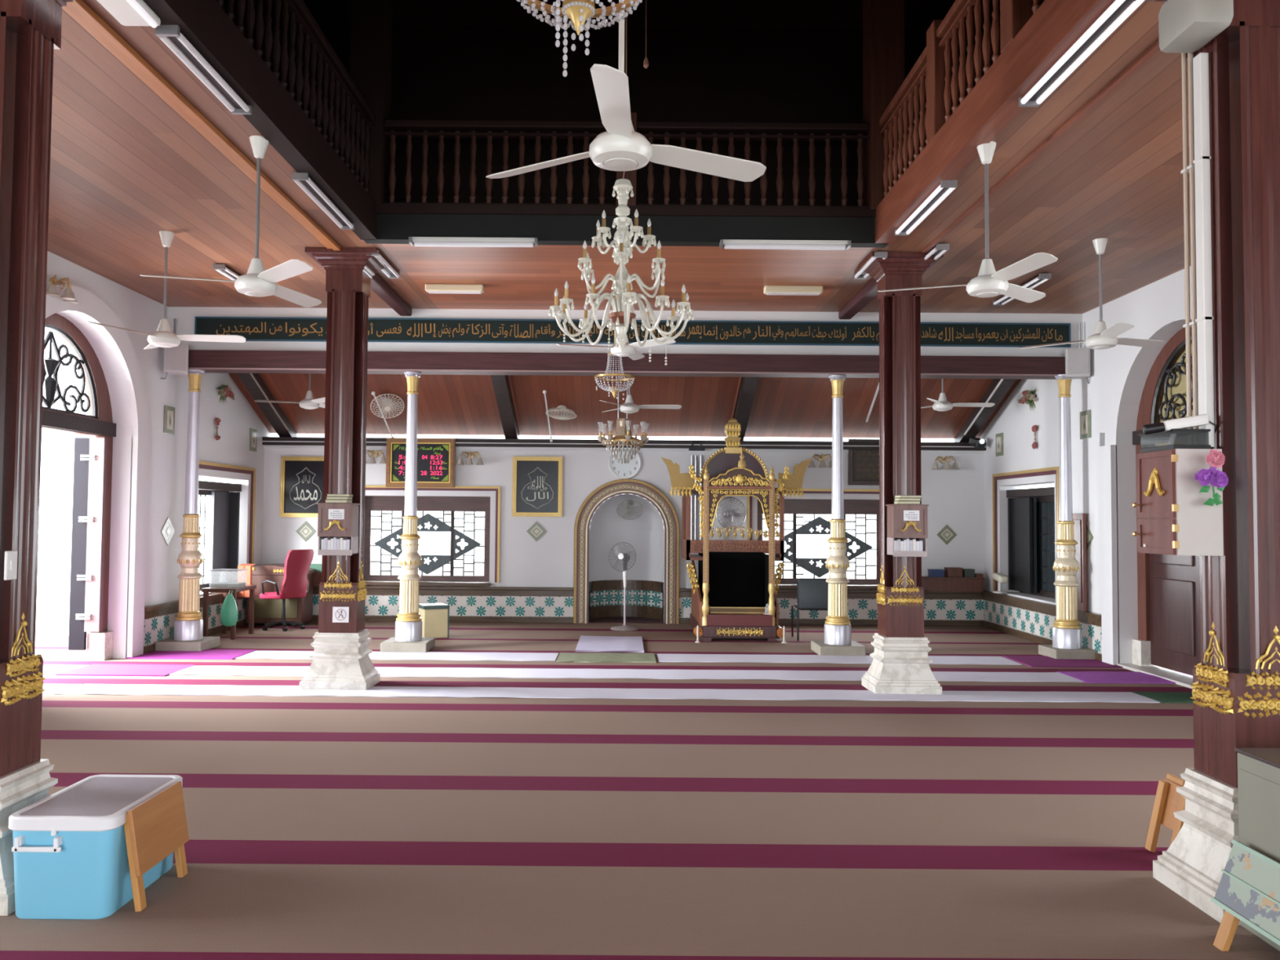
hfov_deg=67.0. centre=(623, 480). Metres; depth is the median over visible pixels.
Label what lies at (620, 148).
ceiling fan
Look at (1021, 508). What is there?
shutter
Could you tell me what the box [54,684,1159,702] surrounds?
rug
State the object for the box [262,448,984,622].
wall
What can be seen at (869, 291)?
beam
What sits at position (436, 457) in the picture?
display
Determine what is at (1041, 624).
wall tiles
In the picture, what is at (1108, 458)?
trim
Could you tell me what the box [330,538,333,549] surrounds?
booklet
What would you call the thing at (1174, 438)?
glass case
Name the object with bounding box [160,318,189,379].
loudspeaker
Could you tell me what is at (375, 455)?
wall lamp
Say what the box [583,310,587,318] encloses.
candle
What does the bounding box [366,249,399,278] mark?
strip light
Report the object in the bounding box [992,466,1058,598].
window
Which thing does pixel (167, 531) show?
diamond tile
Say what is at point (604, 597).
wall tiles
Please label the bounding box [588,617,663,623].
trim
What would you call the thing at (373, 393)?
pole
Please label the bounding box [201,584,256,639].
side table
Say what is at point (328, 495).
book
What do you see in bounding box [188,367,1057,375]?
trim
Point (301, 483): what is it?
calligraphy
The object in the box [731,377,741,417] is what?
trim
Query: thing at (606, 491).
surround
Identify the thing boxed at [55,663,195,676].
rug
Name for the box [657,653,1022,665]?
sheet
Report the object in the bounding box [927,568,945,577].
book
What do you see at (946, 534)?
diamond tile
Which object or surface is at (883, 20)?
column
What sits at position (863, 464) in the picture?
carved wall panel
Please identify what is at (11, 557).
switch plate
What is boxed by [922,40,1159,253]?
trim
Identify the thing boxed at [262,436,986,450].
trim
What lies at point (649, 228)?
candle
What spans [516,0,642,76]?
crystal chandelier
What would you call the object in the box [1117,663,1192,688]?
trim
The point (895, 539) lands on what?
booklet
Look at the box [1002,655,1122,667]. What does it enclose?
rug
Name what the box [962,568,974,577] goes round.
book
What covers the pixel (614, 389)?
crystal chandelier
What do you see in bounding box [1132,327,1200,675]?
door
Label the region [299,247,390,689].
wooden column
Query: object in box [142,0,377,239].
trim
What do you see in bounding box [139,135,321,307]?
ceiling fan
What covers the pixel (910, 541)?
booklet
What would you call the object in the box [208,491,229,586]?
shutter
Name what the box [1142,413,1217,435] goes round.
projector
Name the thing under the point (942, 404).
ceiling fan
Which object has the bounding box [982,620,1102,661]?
baseboard
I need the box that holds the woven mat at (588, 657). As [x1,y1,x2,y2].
[555,652,656,662]
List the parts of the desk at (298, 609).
panel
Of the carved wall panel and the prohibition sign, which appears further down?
the prohibition sign
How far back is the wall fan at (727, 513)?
14.41 m
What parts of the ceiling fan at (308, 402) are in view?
blade, rod, blade, blade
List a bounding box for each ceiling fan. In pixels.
[88,231,245,349]
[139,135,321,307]
[253,373,324,408]
[485,0,766,182]
[556,333,675,359]
[599,377,681,413]
[877,141,1057,302]
[920,378,995,411]
[1019,238,1164,349]
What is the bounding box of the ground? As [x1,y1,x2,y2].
[35,555,875,643]
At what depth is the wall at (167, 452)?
11.35 m
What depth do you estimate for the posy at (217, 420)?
12.91 m
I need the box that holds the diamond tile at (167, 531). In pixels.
[160,517,174,545]
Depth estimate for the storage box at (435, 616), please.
12.65 m
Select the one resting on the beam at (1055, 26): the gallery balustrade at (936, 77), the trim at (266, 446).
the gallery balustrade at (936, 77)
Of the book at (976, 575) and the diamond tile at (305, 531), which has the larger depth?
the diamond tile at (305, 531)
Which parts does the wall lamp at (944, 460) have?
lamp shade, wall plate, lamp shade, lamp shade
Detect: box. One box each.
[8,774,182,919]
[309,563,321,572]
[316,502,359,555]
[418,603,449,638]
[885,504,928,556]
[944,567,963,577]
[1234,747,1279,951]
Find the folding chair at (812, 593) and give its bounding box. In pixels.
[791,577,828,640]
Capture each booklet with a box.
[320,538,324,549]
[325,537,332,549]
[327,539,330,549]
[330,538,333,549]
[333,537,341,550]
[336,538,339,550]
[339,537,347,550]
[342,539,346,550]
[346,539,351,550]
[893,539,898,551]
[893,540,897,551]
[894,538,900,551]
[900,539,906,551]
[900,541,903,551]
[902,538,909,551]
[909,538,915,551]
[909,540,912,551]
[915,540,922,551]
[915,541,919,551]
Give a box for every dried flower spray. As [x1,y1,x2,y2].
[217,384,235,401]
[1017,388,1038,412]
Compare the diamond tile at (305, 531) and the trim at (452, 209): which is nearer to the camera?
the trim at (452, 209)
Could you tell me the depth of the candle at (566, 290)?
6.28 m
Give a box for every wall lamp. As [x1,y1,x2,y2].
[45,275,78,303]
[365,449,386,463]
[456,450,484,465]
[808,453,831,467]
[931,455,959,470]
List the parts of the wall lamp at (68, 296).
lamp shade, arm, arm, lamp shade, lamp shade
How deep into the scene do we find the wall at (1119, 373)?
11.20 m
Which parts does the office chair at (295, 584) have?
armrest, leg, seat, backrest, leg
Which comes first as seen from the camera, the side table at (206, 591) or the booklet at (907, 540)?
the booklet at (907, 540)
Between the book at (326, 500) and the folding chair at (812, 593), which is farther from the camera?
the folding chair at (812, 593)
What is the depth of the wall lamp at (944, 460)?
14.60 m
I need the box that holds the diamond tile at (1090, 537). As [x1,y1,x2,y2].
[1085,524,1093,550]
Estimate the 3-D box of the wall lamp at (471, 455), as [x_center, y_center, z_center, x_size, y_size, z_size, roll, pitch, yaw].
[-2.326,-0.333,14.611,0.432,0.207,0.224,0,-2,0]
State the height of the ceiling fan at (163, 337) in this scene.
1.015 m
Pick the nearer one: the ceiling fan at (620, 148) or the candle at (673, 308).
the ceiling fan at (620, 148)
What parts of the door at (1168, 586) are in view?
raised panel, raised panel, fanlight panel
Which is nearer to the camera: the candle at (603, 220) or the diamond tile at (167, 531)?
the candle at (603, 220)
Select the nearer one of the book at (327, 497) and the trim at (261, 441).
the book at (327, 497)
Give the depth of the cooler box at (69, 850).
3.81 m
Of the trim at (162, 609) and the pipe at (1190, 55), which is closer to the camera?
the pipe at (1190, 55)
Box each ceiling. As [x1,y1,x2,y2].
[47,0,1191,313]
[228,373,1021,438]
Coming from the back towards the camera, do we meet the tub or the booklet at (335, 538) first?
the booklet at (335, 538)
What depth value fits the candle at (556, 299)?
6.50 m
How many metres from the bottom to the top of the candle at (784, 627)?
0.220 m
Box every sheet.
[235,650,558,661]
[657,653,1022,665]
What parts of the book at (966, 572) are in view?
lid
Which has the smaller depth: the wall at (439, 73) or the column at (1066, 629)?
the wall at (439, 73)
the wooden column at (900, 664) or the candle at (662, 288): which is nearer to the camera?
the candle at (662, 288)
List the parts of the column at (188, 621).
carved bulb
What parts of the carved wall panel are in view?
panel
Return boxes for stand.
[124,781,189,911]
[1145,773,1185,852]
[1210,839,1279,951]
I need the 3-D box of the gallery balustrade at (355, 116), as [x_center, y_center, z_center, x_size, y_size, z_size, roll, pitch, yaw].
[-2.272,-2.939,6.533,0.100,0.783,4.130,0,-2,0]
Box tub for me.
[12,824,173,919]
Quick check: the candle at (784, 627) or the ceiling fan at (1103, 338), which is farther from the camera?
the candle at (784, 627)
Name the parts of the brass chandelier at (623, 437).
hanging rod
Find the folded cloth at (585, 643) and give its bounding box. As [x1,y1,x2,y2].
[575,635,644,652]
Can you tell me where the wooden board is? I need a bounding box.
[1072,513,1087,611]
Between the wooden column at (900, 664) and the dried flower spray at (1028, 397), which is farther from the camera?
the dried flower spray at (1028, 397)
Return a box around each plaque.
[163,404,175,434]
[248,427,257,451]
[995,432,1003,456]
[1079,409,1091,439]
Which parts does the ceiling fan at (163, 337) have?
blade, blade, rod, blade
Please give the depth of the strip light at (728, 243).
8.61 m
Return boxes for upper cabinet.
[1132,448,1223,555]
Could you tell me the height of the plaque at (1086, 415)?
0.330 m
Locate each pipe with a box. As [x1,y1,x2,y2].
[1180,53,1191,428]
[1186,52,1198,429]
[1192,52,1214,447]
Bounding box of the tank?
[208,568,247,587]
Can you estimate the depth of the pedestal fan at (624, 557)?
13.81 m
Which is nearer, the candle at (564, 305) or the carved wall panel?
the candle at (564, 305)
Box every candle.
[554,296,558,305]
[562,304,565,312]
[564,288,568,297]
[582,248,586,257]
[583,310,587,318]
[591,284,595,293]
[601,217,605,226]
[619,242,623,251]
[626,282,631,292]
[634,217,638,226]
[647,226,651,235]
[657,248,661,257]
[660,286,664,295]
[671,307,675,315]
[681,293,685,302]
[694,625,700,642]
[781,626,786,643]
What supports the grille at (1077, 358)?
attached to the loudspeaker at (1077, 360)
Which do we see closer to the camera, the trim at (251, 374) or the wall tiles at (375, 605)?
the trim at (251, 374)
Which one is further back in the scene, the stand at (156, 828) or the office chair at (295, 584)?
the office chair at (295, 584)
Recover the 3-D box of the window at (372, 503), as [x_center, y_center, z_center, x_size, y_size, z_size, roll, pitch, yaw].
[-3.007,0.845,14.717,2.250,1.510,0.280,0,-2,0]
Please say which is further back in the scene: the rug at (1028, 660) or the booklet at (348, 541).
the rug at (1028, 660)
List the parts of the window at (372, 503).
sill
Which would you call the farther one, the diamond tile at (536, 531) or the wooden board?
the diamond tile at (536, 531)
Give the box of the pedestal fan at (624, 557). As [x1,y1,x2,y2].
[608,542,639,631]
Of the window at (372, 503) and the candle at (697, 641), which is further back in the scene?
the window at (372, 503)
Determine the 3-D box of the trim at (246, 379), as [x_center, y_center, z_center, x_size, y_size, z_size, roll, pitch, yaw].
[-5.149,-1.390,13.367,0.190,1.559,3.230,0,-2,0]
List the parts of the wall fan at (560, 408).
motor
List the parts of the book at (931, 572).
lid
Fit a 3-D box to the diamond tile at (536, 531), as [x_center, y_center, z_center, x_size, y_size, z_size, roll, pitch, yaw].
[-1.326,0.779,14.672,0.310,0.310,0.016,0,-2,0]
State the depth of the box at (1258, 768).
3.66 m
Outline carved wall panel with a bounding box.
[848,439,879,485]
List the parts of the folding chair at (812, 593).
leg, leg, seat, backrest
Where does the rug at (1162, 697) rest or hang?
on the floor
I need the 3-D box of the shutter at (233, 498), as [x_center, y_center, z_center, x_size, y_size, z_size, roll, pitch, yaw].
[-5.647,0.835,13.957,0.160,1.320,0.040,0,-2,0]
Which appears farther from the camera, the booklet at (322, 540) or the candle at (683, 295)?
the booklet at (322, 540)
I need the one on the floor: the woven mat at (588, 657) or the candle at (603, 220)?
the woven mat at (588, 657)
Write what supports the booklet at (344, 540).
in the box at (348, 526)
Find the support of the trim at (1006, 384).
attached to the wall at (184, 316)
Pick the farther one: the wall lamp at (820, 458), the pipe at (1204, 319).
the wall lamp at (820, 458)
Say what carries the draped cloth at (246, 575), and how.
hanging from the desk at (298, 609)
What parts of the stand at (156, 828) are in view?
leg, leg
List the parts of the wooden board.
raised panel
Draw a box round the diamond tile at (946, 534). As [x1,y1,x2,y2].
[937,524,956,544]
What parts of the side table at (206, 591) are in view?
leg, leg, leg, leg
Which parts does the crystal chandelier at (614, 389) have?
stem, lamp shade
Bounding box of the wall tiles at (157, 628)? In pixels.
[143,597,246,646]
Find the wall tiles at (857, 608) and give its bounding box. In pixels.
[679,597,983,620]
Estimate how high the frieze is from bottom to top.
0.286 m
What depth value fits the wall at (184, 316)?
11.58 m
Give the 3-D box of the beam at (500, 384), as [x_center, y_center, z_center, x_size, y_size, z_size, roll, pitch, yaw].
[-1.709,-1.363,13.367,0.190,1.559,3.230,0,-2,0]
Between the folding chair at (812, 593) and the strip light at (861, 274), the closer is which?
the strip light at (861, 274)
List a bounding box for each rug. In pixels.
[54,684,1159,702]
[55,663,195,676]
[125,649,256,659]
[168,666,1083,682]
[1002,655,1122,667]
[1057,671,1191,684]
[1133,691,1193,702]
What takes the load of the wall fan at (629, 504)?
attached to the wall niche
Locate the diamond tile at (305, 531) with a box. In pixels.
[295,521,315,541]
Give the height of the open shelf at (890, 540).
0.170 m
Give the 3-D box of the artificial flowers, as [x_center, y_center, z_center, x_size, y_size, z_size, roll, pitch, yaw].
[2.421,-0.010,3.970,0.139,0.234,0.075,0,-2,0]
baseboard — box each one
[143,618,248,653]
[310,614,573,622]
[679,617,982,626]
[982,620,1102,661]
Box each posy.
[214,417,220,439]
[1031,424,1037,448]
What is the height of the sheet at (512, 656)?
0.010 m
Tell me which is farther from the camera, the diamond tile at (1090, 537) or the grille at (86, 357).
the diamond tile at (1090, 537)
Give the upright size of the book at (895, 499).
0.026 m
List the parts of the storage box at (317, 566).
lid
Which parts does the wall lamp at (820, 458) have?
lamp shade, lamp shade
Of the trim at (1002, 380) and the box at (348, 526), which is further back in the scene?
the trim at (1002, 380)
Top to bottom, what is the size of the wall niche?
1.965 m
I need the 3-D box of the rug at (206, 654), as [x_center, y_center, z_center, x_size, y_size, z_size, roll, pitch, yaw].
[-4.902,1.982,11.000,1.176,0.012,0.703,0,-2,0]
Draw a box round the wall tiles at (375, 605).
[312,594,573,617]
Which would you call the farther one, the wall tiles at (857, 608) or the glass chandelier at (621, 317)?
the wall tiles at (857, 608)
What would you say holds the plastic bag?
hanging from the side table at (206, 591)
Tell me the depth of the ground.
28.47 m
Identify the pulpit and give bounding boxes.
[661,417,812,641]
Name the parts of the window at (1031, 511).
frame, dark pane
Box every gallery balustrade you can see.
[216,0,374,192]
[382,112,869,207]
[879,0,1041,196]
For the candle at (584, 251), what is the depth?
6.42 m
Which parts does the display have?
panel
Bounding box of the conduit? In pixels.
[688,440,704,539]
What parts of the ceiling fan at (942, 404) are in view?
blade, rod, blade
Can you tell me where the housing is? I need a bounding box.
[1158,0,1233,53]
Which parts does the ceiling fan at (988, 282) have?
blade, rod, blade, blade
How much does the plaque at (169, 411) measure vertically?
0.330 m
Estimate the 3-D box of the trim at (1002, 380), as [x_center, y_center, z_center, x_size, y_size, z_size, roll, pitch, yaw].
[5.110,-1.276,13.236,0.020,1.115,2.558,0,-2,0]
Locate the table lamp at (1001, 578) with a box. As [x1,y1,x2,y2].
[992,573,1008,593]
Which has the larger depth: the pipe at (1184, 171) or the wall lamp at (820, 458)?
the wall lamp at (820, 458)
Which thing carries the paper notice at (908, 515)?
attached to the box at (897, 527)
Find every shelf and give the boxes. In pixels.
[313,572,321,586]
[317,536,358,555]
[886,537,927,556]
[921,576,984,591]
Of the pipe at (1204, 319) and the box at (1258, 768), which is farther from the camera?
the pipe at (1204, 319)
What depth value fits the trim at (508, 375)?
14.04 m
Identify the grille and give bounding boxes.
[42,324,97,418]
[1067,348,1088,373]
[1151,336,1192,423]
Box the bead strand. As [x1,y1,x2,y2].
[604,353,625,379]
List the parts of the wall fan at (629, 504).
motor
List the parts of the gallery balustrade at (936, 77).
handrail, rail, newel post, newel post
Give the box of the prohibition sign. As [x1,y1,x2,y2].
[332,606,349,622]
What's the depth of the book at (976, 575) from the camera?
14.44 m
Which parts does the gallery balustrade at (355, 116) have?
rail, handrail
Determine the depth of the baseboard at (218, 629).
12.88 m
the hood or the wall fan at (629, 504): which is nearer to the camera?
the hood
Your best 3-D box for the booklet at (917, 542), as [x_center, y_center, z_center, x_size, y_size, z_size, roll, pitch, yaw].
[2.678,0.625,8.883,0.030,0.126,0.145,0,-2,0]
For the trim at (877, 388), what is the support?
attached to the ceiling at (448, 404)
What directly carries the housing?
attached to the wooden column at (1236, 685)
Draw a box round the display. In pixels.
[385,437,455,487]
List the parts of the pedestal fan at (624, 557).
motor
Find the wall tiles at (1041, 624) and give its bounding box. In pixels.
[983,600,1102,653]
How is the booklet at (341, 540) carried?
in the box at (348, 526)
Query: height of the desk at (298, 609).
0.830 m
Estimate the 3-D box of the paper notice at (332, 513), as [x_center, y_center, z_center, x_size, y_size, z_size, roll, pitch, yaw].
[-2.613,0.310,8.780,0.144,0.093,0.004,0,-2,0]
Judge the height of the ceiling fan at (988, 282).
1.010 m
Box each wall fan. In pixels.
[370,393,404,418]
[545,405,577,420]
[617,499,643,519]
[715,497,746,528]
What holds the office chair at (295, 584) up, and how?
on the floor
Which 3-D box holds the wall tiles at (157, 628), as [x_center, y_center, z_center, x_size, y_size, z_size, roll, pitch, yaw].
[-5.483,1.808,12.788,0.022,0.312,3.700,0,-2,0]
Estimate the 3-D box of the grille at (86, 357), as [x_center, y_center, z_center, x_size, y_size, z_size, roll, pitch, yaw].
[-5.731,-1.118,9.649,0.187,0.903,1.753,0,-2,0]
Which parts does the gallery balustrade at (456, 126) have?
newel post, handrail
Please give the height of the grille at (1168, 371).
0.903 m
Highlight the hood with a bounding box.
[698,451,765,483]
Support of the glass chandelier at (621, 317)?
hanging from the ceiling
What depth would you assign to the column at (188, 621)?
11.46 m
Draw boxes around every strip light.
[97,0,160,27]
[155,25,251,114]
[213,263,241,280]
[291,172,354,229]
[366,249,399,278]
[408,236,538,247]
[425,284,484,293]
[719,239,851,249]
[763,285,822,295]
[853,251,887,279]
[894,179,957,235]
[924,243,949,259]
[992,272,1051,305]
[1018,0,1144,106]
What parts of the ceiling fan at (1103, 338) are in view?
blade, rod, blade, blade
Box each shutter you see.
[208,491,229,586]
[226,492,239,582]
[1007,497,1012,590]
[1011,497,1032,593]
[1031,497,1037,592]
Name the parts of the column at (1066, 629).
carved bulb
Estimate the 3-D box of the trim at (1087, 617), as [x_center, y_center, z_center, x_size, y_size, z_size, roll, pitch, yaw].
[5.425,1.670,12.797,0.085,0.135,3.700,0,-2,0]
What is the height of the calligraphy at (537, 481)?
0.912 m
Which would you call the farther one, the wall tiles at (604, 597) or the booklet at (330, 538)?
the wall tiles at (604, 597)
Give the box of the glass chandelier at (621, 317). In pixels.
[548,10,694,364]
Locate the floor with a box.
[0,621,1279,959]
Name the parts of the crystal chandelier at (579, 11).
lamp shade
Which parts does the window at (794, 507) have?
sill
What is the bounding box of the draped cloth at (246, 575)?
[237,564,255,597]
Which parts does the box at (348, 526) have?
door frame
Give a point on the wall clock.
(624, 471)
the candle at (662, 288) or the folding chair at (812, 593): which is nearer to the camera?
the candle at (662, 288)
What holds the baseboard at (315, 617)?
attached to the wall at (955, 499)
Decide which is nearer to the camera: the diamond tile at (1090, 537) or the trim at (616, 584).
the diamond tile at (1090, 537)
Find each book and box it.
[324,499,352,502]
[325,496,352,499]
[326,493,353,497]
[893,495,921,497]
[893,497,920,501]
[893,501,920,504]
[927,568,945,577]
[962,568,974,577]
[974,573,983,577]
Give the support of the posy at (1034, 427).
attached to the wall at (1119, 373)
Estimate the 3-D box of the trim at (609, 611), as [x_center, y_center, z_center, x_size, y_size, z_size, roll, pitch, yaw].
[0.034,2.087,15.171,1.160,0.200,0.560,0,-2,0]
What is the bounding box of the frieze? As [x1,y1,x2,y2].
[194,316,1071,347]
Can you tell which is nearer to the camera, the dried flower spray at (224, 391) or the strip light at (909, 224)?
the strip light at (909, 224)
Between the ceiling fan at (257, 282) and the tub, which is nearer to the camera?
the tub
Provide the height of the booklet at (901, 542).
0.126 m
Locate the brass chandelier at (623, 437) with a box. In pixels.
[597,376,648,463]
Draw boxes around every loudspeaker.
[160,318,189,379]
[1064,322,1090,383]
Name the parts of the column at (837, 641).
carved bulb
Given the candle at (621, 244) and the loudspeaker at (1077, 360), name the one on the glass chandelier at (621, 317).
the candle at (621, 244)
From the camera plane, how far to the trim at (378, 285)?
10.59 m
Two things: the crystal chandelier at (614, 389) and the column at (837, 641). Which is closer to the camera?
the crystal chandelier at (614, 389)
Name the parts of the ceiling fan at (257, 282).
blade, rod, blade, blade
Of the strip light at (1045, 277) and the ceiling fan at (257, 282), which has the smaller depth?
the ceiling fan at (257, 282)
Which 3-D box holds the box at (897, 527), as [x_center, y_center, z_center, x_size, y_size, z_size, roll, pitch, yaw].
[2.600,0.462,8.873,0.334,0.475,0.236,0,-2,0]
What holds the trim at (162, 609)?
attached to the wall at (167, 452)
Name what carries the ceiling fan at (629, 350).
hanging from the ceiling at (126, 168)
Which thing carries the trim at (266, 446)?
attached to the wall at (955, 499)
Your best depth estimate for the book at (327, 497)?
8.82 m
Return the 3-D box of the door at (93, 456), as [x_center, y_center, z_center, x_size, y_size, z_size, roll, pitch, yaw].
[-5.811,0.126,9.601,0.360,3.599,2.300,0,-2,0]
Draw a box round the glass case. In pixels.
[1139,428,1210,453]
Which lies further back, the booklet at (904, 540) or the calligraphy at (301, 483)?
the calligraphy at (301, 483)
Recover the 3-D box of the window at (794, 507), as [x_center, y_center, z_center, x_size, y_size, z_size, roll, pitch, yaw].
[2.993,0.892,14.717,2.250,1.510,0.280,0,-2,0]
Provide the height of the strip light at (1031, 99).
0.061 m
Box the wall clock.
[608,448,640,479]
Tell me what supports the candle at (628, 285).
on the glass chandelier at (621, 317)
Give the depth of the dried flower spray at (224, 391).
13.10 m
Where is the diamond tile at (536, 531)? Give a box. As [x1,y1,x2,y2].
[526,520,546,541]
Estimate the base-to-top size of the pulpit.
3.000 m
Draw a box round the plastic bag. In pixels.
[220,590,238,626]
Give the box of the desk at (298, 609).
[245,564,315,623]
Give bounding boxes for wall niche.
[588,493,664,621]
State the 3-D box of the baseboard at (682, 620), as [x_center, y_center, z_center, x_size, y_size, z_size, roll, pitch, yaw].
[3.148,2.146,14.604,4.630,0.088,0.050,0,-2,0]
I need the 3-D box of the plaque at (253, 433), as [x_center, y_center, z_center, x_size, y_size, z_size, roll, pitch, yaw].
[-5.461,-0.590,14.254,0.030,0.330,0.260,0,-2,0]
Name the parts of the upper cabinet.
knob, knob, door, door, door frame, door frame, panel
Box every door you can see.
[41,313,116,660]
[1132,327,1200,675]
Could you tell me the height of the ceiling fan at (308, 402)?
0.654 m
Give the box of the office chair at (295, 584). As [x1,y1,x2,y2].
[259,549,314,631]
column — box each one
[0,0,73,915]
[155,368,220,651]
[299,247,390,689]
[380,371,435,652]
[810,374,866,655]
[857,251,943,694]
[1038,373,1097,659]
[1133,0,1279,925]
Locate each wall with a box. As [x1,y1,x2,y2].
[46,251,271,658]
[168,306,1082,356]
[222,0,1044,205]
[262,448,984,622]
[978,266,1191,663]
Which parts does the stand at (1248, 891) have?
leg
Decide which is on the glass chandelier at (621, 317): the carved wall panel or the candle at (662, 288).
the candle at (662, 288)
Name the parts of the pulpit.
kiosk post, kiosk post, post knob, post, kiosk cornice, panel, gilded panel, post knob, post, kiosk post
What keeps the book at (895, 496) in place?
on the book at (895, 499)
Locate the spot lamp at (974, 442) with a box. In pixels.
[968,437,986,448]
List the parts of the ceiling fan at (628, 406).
blade, blade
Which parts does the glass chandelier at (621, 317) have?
drip dish, bulb, drip dish, drip dish, bulb, drip dish, arm, bulb, drip dish, arm, drip dish, arm, drip dish, bulb, drip dish, bulb, arm, arm, arm, drip dish, bulb, arm, arm, arm, arm, arm, drip dish, bulb, copper dish, glass stem, arm, drip dish, bulb, arm, drip dish, bulb, arm, arm, arm, arm, arm, drip dish, bulb, arm, arm, drip dish, drip dish, arm, bulb, drip dish, bulb, drip dish, bulb, drip dish, bulb, bulb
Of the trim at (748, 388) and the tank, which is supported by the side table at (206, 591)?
the tank
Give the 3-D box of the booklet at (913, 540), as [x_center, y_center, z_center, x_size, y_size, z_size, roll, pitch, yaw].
[2.647,0.615,8.883,0.027,0.145,0.145,0,-2,0]
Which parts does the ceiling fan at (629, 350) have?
blade, blade, blade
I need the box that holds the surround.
[573,478,679,624]
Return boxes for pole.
[371,391,394,437]
[542,390,552,442]
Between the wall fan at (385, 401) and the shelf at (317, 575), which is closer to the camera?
the wall fan at (385, 401)
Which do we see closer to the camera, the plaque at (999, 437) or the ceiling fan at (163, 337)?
the ceiling fan at (163, 337)
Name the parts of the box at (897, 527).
door frame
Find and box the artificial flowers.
[1195,448,1228,506]
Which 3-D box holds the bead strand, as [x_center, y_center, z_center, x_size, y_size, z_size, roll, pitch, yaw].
[-0.104,-1.275,10.857,0.251,0.271,0.246,0,-2,0]
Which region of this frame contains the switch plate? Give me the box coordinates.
[4,550,17,580]
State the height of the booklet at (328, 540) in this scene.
0.126 m
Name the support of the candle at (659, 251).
on the glass chandelier at (621, 317)
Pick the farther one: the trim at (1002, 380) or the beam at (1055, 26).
the trim at (1002, 380)
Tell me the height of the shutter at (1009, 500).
1.320 m
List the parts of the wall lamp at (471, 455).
lamp shade, lamp shade, lamp shade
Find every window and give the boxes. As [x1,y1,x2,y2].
[198,461,255,590]
[363,485,500,586]
[746,488,879,589]
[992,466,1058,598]
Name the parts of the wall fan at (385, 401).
motor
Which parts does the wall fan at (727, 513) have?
motor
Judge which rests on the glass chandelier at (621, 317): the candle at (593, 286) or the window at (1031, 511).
the candle at (593, 286)
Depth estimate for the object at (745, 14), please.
9.50 m
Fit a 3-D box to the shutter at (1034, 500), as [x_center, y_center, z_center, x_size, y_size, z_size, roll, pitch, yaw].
[5.713,0.914,13.692,0.040,1.320,0.530,0,-2,0]
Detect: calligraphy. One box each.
[280,456,324,517]
[511,456,563,516]
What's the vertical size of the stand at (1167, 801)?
0.380 m
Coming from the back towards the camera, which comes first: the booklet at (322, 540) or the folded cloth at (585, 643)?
the folded cloth at (585, 643)
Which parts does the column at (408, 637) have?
carved bulb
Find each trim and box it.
[45,284,149,657]
[62,0,340,250]
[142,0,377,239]
[144,591,244,619]
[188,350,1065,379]
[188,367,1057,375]
[236,373,297,436]
[249,373,288,430]
[261,440,986,447]
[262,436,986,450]
[263,444,984,454]
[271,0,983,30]
[313,585,573,596]
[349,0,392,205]
[363,213,888,247]
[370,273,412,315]
[376,204,875,217]
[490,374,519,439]
[508,375,520,434]
[588,579,663,592]
[588,604,662,621]
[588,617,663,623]
[679,587,985,599]
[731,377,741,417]
[733,377,759,440]
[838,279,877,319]
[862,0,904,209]
[866,382,879,422]
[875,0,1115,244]
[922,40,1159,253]
[954,378,1016,442]
[964,378,1004,435]
[981,591,1101,626]
[1099,432,1119,665]
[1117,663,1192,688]
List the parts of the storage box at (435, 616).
lid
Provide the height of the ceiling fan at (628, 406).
0.728 m
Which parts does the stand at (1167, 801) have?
leg, rail, leg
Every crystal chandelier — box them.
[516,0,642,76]
[594,297,635,399]
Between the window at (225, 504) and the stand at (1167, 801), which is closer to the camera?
the stand at (1167, 801)
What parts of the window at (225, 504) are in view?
frame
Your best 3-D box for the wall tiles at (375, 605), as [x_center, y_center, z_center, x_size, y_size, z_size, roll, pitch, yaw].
[-3.130,1.897,14.626,4.730,0.312,0.022,0,-2,0]
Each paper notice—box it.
[328,509,344,519]
[903,510,919,520]
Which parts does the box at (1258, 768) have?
panel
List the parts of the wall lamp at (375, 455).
lamp shade, lamp shade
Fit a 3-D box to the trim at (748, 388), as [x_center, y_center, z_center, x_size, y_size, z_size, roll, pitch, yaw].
[1.730,-1.337,13.367,0.190,1.559,3.230,0,-2,0]
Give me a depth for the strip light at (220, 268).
9.71 m
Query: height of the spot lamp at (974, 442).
0.162 m
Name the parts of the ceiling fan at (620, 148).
blade, blade, rod, blade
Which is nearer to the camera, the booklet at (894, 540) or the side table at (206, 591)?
the booklet at (894, 540)
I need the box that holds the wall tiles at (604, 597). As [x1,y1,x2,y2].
[588,590,662,608]
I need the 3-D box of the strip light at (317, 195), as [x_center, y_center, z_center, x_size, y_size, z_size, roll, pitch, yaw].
[-2.343,-2.176,7.589,0.124,0.061,1.224,0,-2,0]

